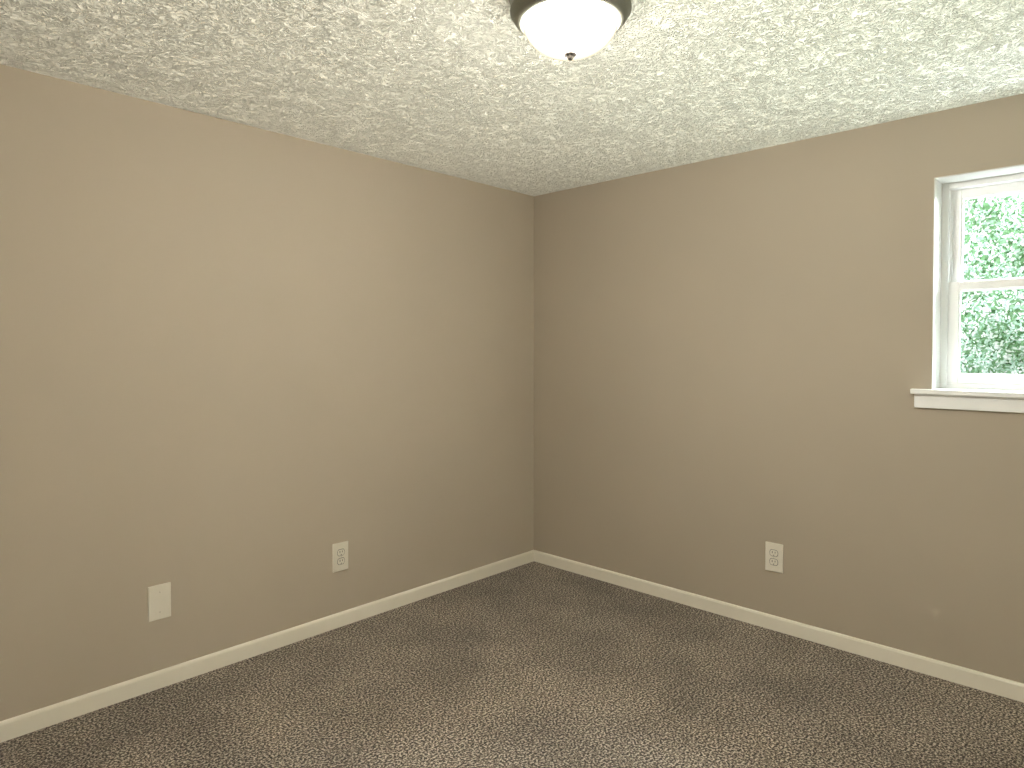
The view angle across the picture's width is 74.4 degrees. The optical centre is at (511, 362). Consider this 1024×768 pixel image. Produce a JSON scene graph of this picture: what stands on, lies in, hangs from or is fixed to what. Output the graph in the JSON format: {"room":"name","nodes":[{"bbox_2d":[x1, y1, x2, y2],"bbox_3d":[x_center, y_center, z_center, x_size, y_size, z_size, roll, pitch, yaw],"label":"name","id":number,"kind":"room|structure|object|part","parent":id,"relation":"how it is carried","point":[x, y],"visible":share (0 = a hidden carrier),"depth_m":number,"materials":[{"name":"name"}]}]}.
{"room":"empty bedroom","nodes":[
{"label":"empty bedroom","id":0,"kind":"room"},
{"bbox_2d":[0,64,533,720],"bbox_3d":[-1.209,0.133,3.254,0.220,2.440,4.140,1,2,44],"label":"wall","id":1,"kind":"structure","parent":0,"point":[250,376],"depth_m":3.03,"materials":[{"name":"paint"}]},
{"bbox_2d":[148,582,170,621],"bbox_3d":[-1.475,1.001,2.825,0.009,0.145,0.089,1,2,44],"label":"electrical outlet cover","id":2,"kind":"object","parent":1,"relation":"attached to","point":[159,601],"visible":1,"depth_m":2.82,"materials":[{"name":"plastic"}]},
{"bbox_2d":[0,550,533,742],"bbox_3d":[-1.124,1.319,3.197,0.013,0.072,3.700,1,2,44],"label":"baseboard","id":3,"kind":"structure","parent":1,"relation":"attached to","point":[33,721],"depth_m":3.03,"materials":[{"name":"white paint"}]},
{"bbox_2d":[333,541,347,572],"bbox_3d":[-0.877,0.992,3.453,0.010,0.145,0.089,1,2,44],"label":"electrical outlet","id":4,"kind":"object","parent":1,"relation":"attached to","point":[340,556],"visible":1,"depth_m":3.45,"materials":[{"name":"plastic"}]},
{"bbox_2d":[0,561,1023,767],"bbox_3d":[0.164,1.428,1.973,4.010,0.100,4.140,1,2,44],"label":"floor","id":5,"kind":"structure","parent":0,"point":[533,664],"depth_m":2.71,"materials":[{"name":"brown carpet"}]},
{"bbox_2d":[0,0,1023,195],"bbox_3d":[0.164,-1.121,1.924,4.010,0.120,4.140,1,2,44],"label":"ceiling","id":6,"kind":"structure","parent":0,"point":[486,92],"depth_m":2.48,"materials":[{"name":"white paint"}]},
{"bbox_2d":[509,0,631,60],"bbox_3d":[0.168,-0.966,1.938,0.360,0.192,0.360,1,2,44],"label":"ceiling light","id":7,"kind":"object","parent":6,"relation":"attached to","point":[567,30],"visible":1,"depth_m":1.86,"materials":[{"name":"white glass"}]},
{"bbox_2d":[534,93,1023,682],"bbox_3d":[1.515,0.131,3.368,3.570,2.440,0.220,1,2,44],"label":"wall","id":8,"kind":"structure","parent":0,"point":[732,359],"depth_m":3.36,"materials":[{"name":"paint"}]},
{"bbox_2d":[765,541,782,573],"bbox_3d":[1.324,0.983,3.408,0.089,0.145,0.010,1,2,44],"label":"electrical outlet","id":9,"kind":"object","parent":8,"relation":"attached to","point":[773,557],"visible":1,"depth_m":3.40,"materials":[{"name":"plastic"}]},
{"bbox_2d":[534,550,1023,702],"bbox_3d":[1.440,1.317,3.302,3.557,0.072,0.013,1,2,44],"label":"baseboard","id":10,"kind":"structure","parent":8,"relation":"attached to","point":[993,684],"depth_m":3.29,"materials":[{"name":"white paint"}]},
{"bbox_2d":[910,388,1023,397],"bbox_3d":[2.150,0.129,2.686,0.960,0.022,0.171,1,2,44],"label":"window sill","id":11,"kind":"structure","parent":8,"relation":"attached to","point":[982,392],"depth_m":2.83,"materials":[{"name":"white wood"}]},
{"bbox_2d":[914,394,1023,412],"bbox_3d":[2.108,0.171,2.643,0.936,0.060,0.014,1,2,44],"label":"apron","id":12,"kind":"object","parent":8,"relation":"attached to","point":[997,404],"visible":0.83,"depth_m":2.82,"materials":[{"name":"white wood"}]},
{"bbox_2d":[932,164,1023,388],"bbox_3d":[2.160,-0.337,2.688,0.810,0.917,0.134,1,2,44],"label":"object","id":13,"kind":"object","parent":8,"relation":"in","point":[937,239],"visible":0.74,"depth_m":2.94,"materials":[{"name":"paint"}]},
{"bbox_2d":[940,172,1023,390],"bbox_3d":[2.234,-0.336,2.765,0.802,0.913,0.080,1,2,44],"label":"window","id":14,"kind":"structure","parent":8,"relation":"in","point":[948,189],"depth_m":2.98,"materials":[{"name":"plastic"}]},
{"bbox_3d":[2.220,-0.131,2.755,0.750,0.450,0.028,1,2,44],"label":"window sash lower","id":15,"kind":"part","parent":14,"relation":"part of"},
{"bbox_3d":[2.248,-0.541,2.776,0.750,0.450,0.028,1,2,44],"label":"window sash upper","id":16,"kind":"part","parent":14,"relation":"part of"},
{"bbox_3d":[2.220,-0.131,2.755,0.678,0.378,0.004,1,2,44],"label":"sash glass","id":17,"kind":"part","parent":14,"relation":"part of","materials":[{"name":"clear glass"}]},
{"bbox_3d":[2.248,-0.541,2.776,0.678,0.378,0.004,1,2,44],"label":"sash glass","id":18,"kind":"part","parent":14,"relation":"part of","materials":[{"name":"clear glass"}]},
{"label":"outside","id":19,"kind":"structure","parent":0,"visible":0},
{"bbox_2d":[960,192,1023,373],"bbox_3d":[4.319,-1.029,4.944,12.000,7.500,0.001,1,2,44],"label":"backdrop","id":20,"kind":"structure","parent":19,"point":[1015,304],"depth_m":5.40,"materials":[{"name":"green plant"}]}
]}

